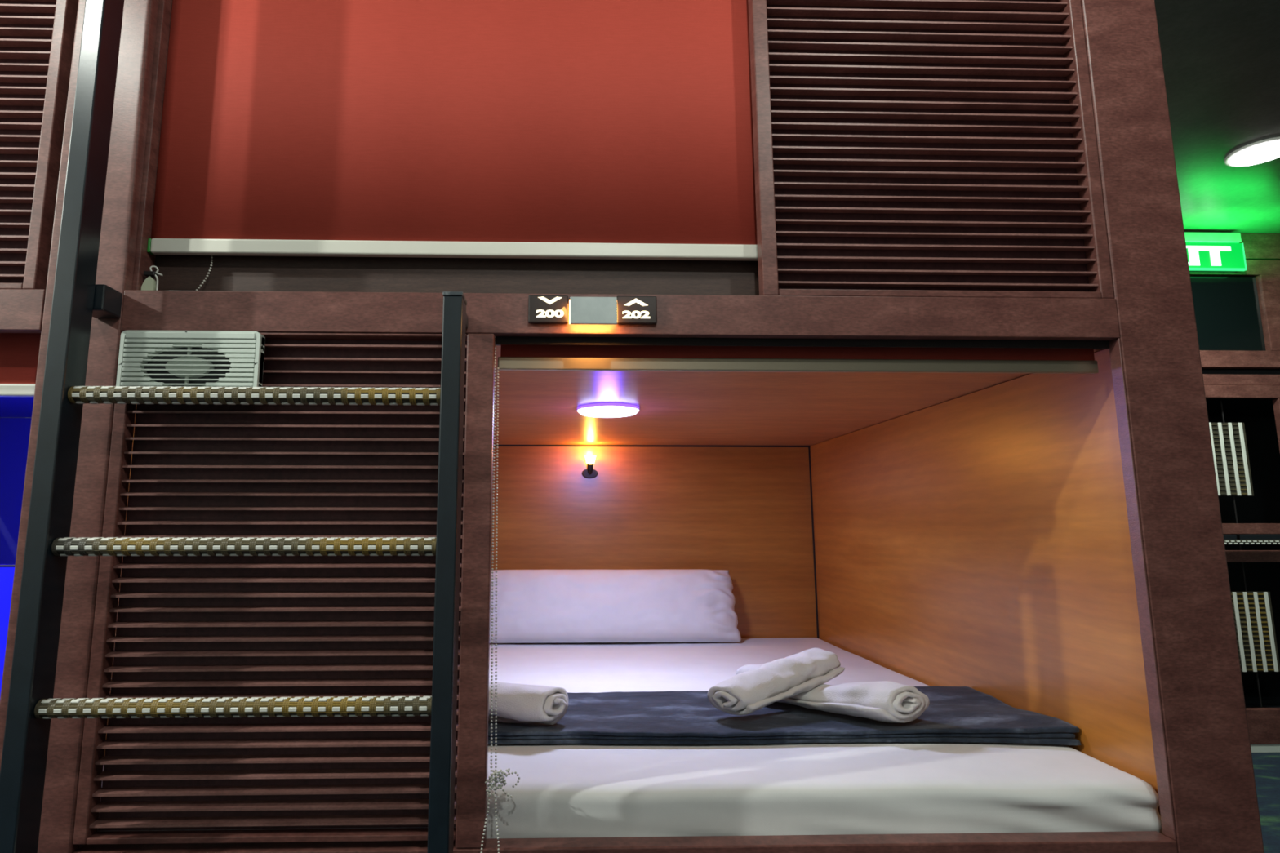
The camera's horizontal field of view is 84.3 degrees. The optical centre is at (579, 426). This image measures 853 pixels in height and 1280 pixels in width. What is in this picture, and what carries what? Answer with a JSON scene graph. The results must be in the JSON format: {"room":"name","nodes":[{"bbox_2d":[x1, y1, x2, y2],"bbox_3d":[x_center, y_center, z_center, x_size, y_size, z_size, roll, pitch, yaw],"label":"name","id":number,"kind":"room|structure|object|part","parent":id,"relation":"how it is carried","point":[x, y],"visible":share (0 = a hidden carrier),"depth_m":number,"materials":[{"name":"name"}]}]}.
{"room":"capsule hotel","nodes":[
{"label":"capsule hotel","id":0,"kind":"room"},
{"bbox_2d":[0,417,25,417],"bbox_3d":[-4.707,0.031,2.145,0.100,2.950,7.700,0,-8,-1],"label":"wall","id":1,"kind":"structure","parent":0,"point":[0,417],"depth_m":5.91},
{"bbox_2d":[1154,0,1279,276],"bbox_3d":[0.741,-1.458,2.504,10.800,0.100,7.700,0,-8,-1],"label":"ceiling","id":2,"kind":"structure","parent":0,"point":[1220,59],"depth_m":2.94,"materials":[{"name":"grey paint"}]},
{"bbox_2d":[1224,136,1279,167],"bbox_3d":[3.200,-1.285,3.302,0.258,0.014,0.258,0,-8,-1],"label":"recessed light","id":3,"kind":"object","parent":2,"relation":"in","point":[1268,149],"visible":1,"depth_m":3.30,"materials":[{"name":"white plastic"}]},
{"bbox_2d":[1251,752,1279,852],"bbox_3d":[0.741,1.561,2.069,10.800,0.100,7.700,0,-8,-1],"label":"floor","id":4,"kind":"structure","parent":0,"point":[1266,766],"depth_m":3.19,"materials":[{"name":"carpet"}]},
{"bbox_2d":[0,288,45,564],"bbox_3d":[-1.988,0.127,2.213,1.640,2.780,1.520,0,-8,-1],"label":"frame","id":5,"kind":"object","parent":4,"relation":"on","point":[21,310],"visible":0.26,"depth_m":2.91,"materials":[{"name":"brown wood"}]},
{"bbox_2d":[0,333,40,396],"bbox_3d":[-1.903,-0.152,1.578,1.460,0.168,0.020,0,-8,-1],"label":"roller blind","id":6,"kind":"object","parent":5,"relation":"attached to","point":[19,352],"visible":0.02,"depth_m":1.59,"materials":[{"name":"red fabric"}]},
{"bbox_2d":[0,0,78,289],"bbox_3d":[-1.911,-0.784,1.602,1.453,0.981,0.042,0,-8,-1],"label":"panel","id":7,"kind":"object","parent":5,"relation":"attached to","point":[37,37],"visible":0.85,"depth_m":1.60,"materials":[{"name":"brown wood"}]},
{"bbox_3d":[-1.909,-0.306,1.529,1.396,0.014,0.034,0,-8,-1],"label":"rail","id":8,"kind":"part","parent":7,"relation":"part of","materials":[{"name":"brown wood"}]},
{"bbox_3d":[-1.925,0.931,2.117,1.464,0.119,1.435,0,-8,-1],"label":"mattress","id":9,"kind":"object","parent":5,"relation":"on","visible":0},
{"bbox_2d":[0,564,15,696],"bbox_3d":[-1.675,0.592,1.820,0.950,0.463,0.031,0,-8,-1],"label":"light panel","id":10,"kind":"object","parent":9,"relation":"on","point":[6,571],"visible":0.02,"depth_m":1.83,"materials":[{"name":"blue plastic"}]},
{"bbox_2d":[0,0,1264,852],"bbox_3d":[0.088,0.180,2.584,2.552,2.780,2.160,0,-8,-1],"label":"frame","id":11,"kind":"object","parent":4,"relation":"on","point":[1048,544],"visible":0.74,"depth_m":1.64,"materials":[{"name":"brown wood"}]},
{"bbox_3d":[-1.076,0.024,1.499,0.168,2.780,0.030,0,-8,-1],"label":"post","id":12,"kind":"part","parent":11,"relation":"part of","materials":[{"name":"brown wood"}]},
{"bbox_2d":[141,265,163,290],"bbox_3d":[-0.959,-0.326,1.583,0.043,0.070,0.017,0,-8,-1],"label":"cleat","id":13,"kind":"object","parent":11,"relation":"on","point":[149,283],"visible":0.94,"depth_m":1.58,"materials":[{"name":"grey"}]},
{"bbox_2d":[0,0,467,852],"bbox_3d":[-0.643,0.024,1.432,0.813,2.760,0.126,0,-8,-1],"label":"ladder","id":14,"kind":"object","parent":11,"relation":"attached to","point":[77,299],"visible":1,"depth_m":1.36,"materials":[{"name":"black metal"}]},
{"bbox_3d":[-1.028,0.019,1.392,0.041,2.760,0.063,0,-8,-1],"label":"rail","id":15,"kind":"part","parent":14,"relation":"part of","materials":[{"name":"black metal"}]},
{"bbox_3d":[-0.256,0.564,1.333,0.039,1.664,0.063,0,-8,-1],"label":"rail","id":16,"kind":"part","parent":14,"relation":"part of","materials":[{"name":"black metal"}]},
{"bbox_2d":[72,332,466,844],"bbox_3d":[-0.619,0.310,1.478,0.744,1.034,0.042,0,-8,-1],"label":"panel","id":17,"kind":"object","parent":11,"relation":"attached to","point":[184,626],"visible":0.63,"depth_m":1.47,"materials":[{"name":"brown wood"}]},
{"bbox_2d":[115,329,265,386],"bbox_3d":[-0.827,-0.127,1.500,0.292,0.153,0.027,0,-8,-1],"label":"exhaust fan","id":18,"kind":"object","parent":17,"relation":"attached to","point":[174,358],"visible":0.76,"depth_m":1.50,"materials":[{"name":"white plastic"}]},
{"bbox_3d":[-0.605,0.815,1.402,0.718,0.012,0.034,0,-8,-1],"label":"rail","id":19,"kind":"part","parent":17,"relation":"part of","materials":[{"name":"brown wood"}]},
{"bbox_3d":[-0.605,-0.199,1.548,0.718,0.006,0.034,0,-8,-1],"label":"rail","id":20,"kind":"part","parent":17,"relation":"part of","materials":[{"name":"brown wood"}]},
{"bbox_2d":[146,0,757,290],"bbox_3d":[-0.275,-0.771,1.694,1.417,0.978,0.047,0,-8,-1],"label":"roller blind","id":21,"kind":"object","parent":11,"relation":"attached to","point":[508,129],"visible":0.85,"depth_m":1.67,"materials":[{"name":"red fabric"}]},
{"bbox_3d":[-0.863,-0.358,1.611,0.041,0.137,0.017,6,-10,-36],"label":"chain","id":22,"kind":"part","parent":21,"relation":"part of","materials":[{"name":"grey"}]},
{"bbox_2d":[582,455,598,478],"bbox_3d":[0.056,0.203,3.565,0.084,0.116,0.089,0,-8,-1],"label":"reading lamp","id":23,"kind":"object","parent":11,"relation":"attached to","point":[589,473],"visible":1,"depth_m":3.56,"materials":[{"name":"black plastic"}]},
{"bbox_2d":[528,295,657,324],"bbox_3d":[0.030,-0.254,1.533,0.282,0.074,0.040,0,-8,-1],"label":"number sign","id":24,"kind":"object","parent":11,"relation":"attached to","point":[620,309],"visible":1,"depth_m":1.54,"materials":[{"name":"black"}]},
{"bbox_3d":[-0.068,-0.257,1.546,0.088,0.063,0.010,0,-8,-1],"label":"plate","id":25,"kind":"part","parent":24,"relation":"part of","materials":[{"name":"black plastic"}]},
{"bbox_3d":[0.127,-0.256,1.551,0.088,0.063,0.010,0,-8,-1],"label":"plate","id":26,"kind":"part","parent":24,"relation":"part of","materials":[{"name":"black plastic"}]},
{"bbox_2d":[577,403,639,417],"bbox_3d":[0.103,-0.056,2.507,0.220,0.019,0.210,0,-8,-1],"label":"ceiling light","id":27,"kind":"object","parent":11,"relation":"attached to","point":[596,410],"visible":1,"depth_m":2.45,"materials":[{"name":"white plastic"}]},
{"bbox_2d":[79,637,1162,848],"bbox_3d":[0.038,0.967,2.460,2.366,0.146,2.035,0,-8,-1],"label":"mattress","id":28,"kind":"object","parent":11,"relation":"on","point":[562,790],"visible":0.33,"depth_m":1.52,"materials":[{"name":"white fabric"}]},
{"bbox_2d":[489,568,741,643],"bbox_3d":[0.136,0.852,3.354,1.244,0.331,0.231,0,-8,-1],"label":"pillow","id":29,"kind":"object","parent":28,"relation":"on","point":[655,605],"visible":0.98,"depth_m":3.27,"materials":[{"name":"white fabric"}]},
{"bbox_2d":[488,686,1080,745],"bbox_3d":[0.059,0.795,1.953,2.348,0.047,0.503,0,-8,-1],"label":"blanket","id":30,"kind":"object","parent":28,"relation":"on","point":[965,714],"visible":0.45,"depth_m":1.81,"materials":[{"name":"fabric"}]},
{"bbox_2d":[488,680,568,724],"bbox_3d":[-0.280,0.725,1.867,0.506,0.107,0.118,-3,-9,17],"label":"rolled towel","id":31,"kind":"object","parent":30,"relation":"on","point":[516,703],"visible":0.41,"depth_m":1.79,"materials":[{"name":"white fabric"}]},
{"bbox_2d":[736,664,929,723],"bbox_3d":[0.681,0.738,1.964,0.170,0.101,0.510,8,-11,-43],"label":"rolled towel","id":32,"kind":"object","parent":30,"relation":"on","point":[885,701],"visible":0.65,"depth_m":1.83,"materials":[{"name":"white fabric"}]},
{"bbox_2d":[706,647,844,715],"bbox_3d":[0.550,0.702,1.949,0.423,0.143,0.126,5,-9,-30],"label":"rolled towel","id":33,"kind":"object","parent":32,"relation":"on","point":[745,693],"visible":1,"depth_m":1.90,"materials":[{"name":"white fabric"}]},
{"bbox_3d":[0.110,1.073,1.389,2.203,0.472,0.050,0,-8,-1],"label":"sill","id":34,"kind":"part","parent":11,"relation":"part of","materials":[{"name":"brown wood"}]},
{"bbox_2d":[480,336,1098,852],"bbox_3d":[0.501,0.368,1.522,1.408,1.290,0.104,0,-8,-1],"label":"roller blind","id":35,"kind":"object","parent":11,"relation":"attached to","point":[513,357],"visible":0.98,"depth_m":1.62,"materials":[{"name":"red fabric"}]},
{"bbox_3d":[-0.177,0.393,1.469,0.050,1.224,0.042,0,-8,-1],"label":"bead chain","id":36,"kind":"part","parent":35,"relation":"part of","materials":[{"name":"grey"}]},
{"bbox_2d":[747,0,1114,298],"bbox_3d":[0.811,-0.774,1.672,0.800,0.981,0.042,0,-8,-1],"label":"panel","id":37,"kind":"object","parent":11,"relation":"attached to","point":[902,148],"visible":0.87,"depth_m":1.66,"materials":[{"name":"brown wood"}]},
{"bbox_3d":[0.814,-0.297,1.599,0.735,0.016,0.034,0,-8,-1],"label":"rail","id":38,"kind":"part","parent":37,"relation":"part of","materials":[{"name":"brown wood"}]},
{"bbox_3d":[1.302,0.033,1.561,0.180,2.780,0.030,0,-8,-1],"label":"post","id":39,"kind":"part","parent":11,"relation":"part of","materials":[{"name":"brown wood"}]},
{"bbox_2d":[1189,233,1279,752],"bbox_3d":[4.325,0.417,4.815,2.900,2.948,1.620,0,-8,-1],"label":"frame","id":40,"kind":"object","parent":4,"relation":"on","point":[1237,314],"visible":0.1,"depth_m":4.18,"materials":[{"name":"brown wood"}]},
{"bbox_2d":[1184,231,1247,271],"bbox_3d":[3.574,-1.030,4.156,0.699,0.225,0.054,0,-8,-1],"label":"exit sign","id":41,"kind":"object","parent":40,"relation":"attached to","point":[1206,251],"visible":0.46,"depth_m":4.15,"materials":[{"name":"green plastic"}]},
{"bbox_3d":[3.638,-1.008,4.150,0.560,0.155,0.010,0,-8,-1],"label":"panel","id":42,"kind":"part","parent":41,"relation":"part of","materials":[{"name":"green plastic"}]},
{"bbox_2d":[1188,267,1247,271],"bbox_3d":[3.640,-0.925,4.138,0.566,0.011,0.018,0,-8,-1],"label":"light","id":43,"kind":"object","parent":41,"relation":"attached to","point":[1190,268],"depth_m":4.13,"materials":[{"name":"green plastic"}]},
{"bbox_2d":[1241,243,1246,268],"bbox_3d":[3.921,-1.007,4.157,0.005,0.155,0.018,0,-8,-1],"label":"light","id":44,"kind":"object","parent":41,"relation":"on","point":[1243,259],"depth_m":4.15,"materials":[{"name":"green plastic"}]},
{"bbox_3d":[3.648,-0.670,4.166,0.785,0.455,0.006,0,-8,-1],"label":"glass pane","id":45,"kind":"part","parent":40,"relation":"part of","materials":[{"name":"black glass"}]},
{"bbox_2d":[1223,539,1279,544],"bbox_3d":[4.298,0.644,3.921,2.400,0.028,0.030,0,-8,-1],"label":"bar","id":46,"kind":"object","parent":40,"relation":"attached to","point":[1226,541],"visible":0.45,"depth_m":3.89,"materials":[{"name":"white metal"}]},
{"bbox_3d":[4.171,-0.670,4.169,0.250,0.463,0.039,0,-8,-1],"label":"post","id":47,"kind":"part","parent":40,"relation":"part of","materials":[{"name":"brown wood"}]},
{"bbox_3d":[4.171,0.194,4.045,0.250,0.718,0.039,0,-8,-1],"label":"post","id":48,"kind":"part","parent":40,"relation":"part of","materials":[{"name":"brown wood"}]},
{"bbox_2d":[1220,400,1262,707],"bbox_3d":[3.725,0.809,4.001,0.108,1.940,0.008,0,-8,-1],"label":"rod","id":49,"kind":"object","parent":4,"relation":"on","point":[1221,405],"visible":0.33,"depth_m":4.00,"materials":[{"name":"black plastic"}]},
{"bbox_2d":[1208,422,1253,496],"bbox_3d":[3.759,0.188,4.077,0.244,0.426,0.020,0,-8,-1],"label":"panel","id":50,"kind":"object","parent":49,"relation":"hanging from","point":[1228,440],"visible":0.94,"depth_m":4.07,"materials":[{"name":"white metal"}]},
{"bbox_2d":[1231,591,1279,671],"bbox_3d":[3.746,1.147,3.938,0.301,0.434,0.020,0,-8,-1],"label":"panel","id":51,"kind":"object","parent":49,"relation":"hanging from","point":[1256,640],"visible":0.79,"depth_m":3.93,"materials":[{"name":"white metal"}]}
]}

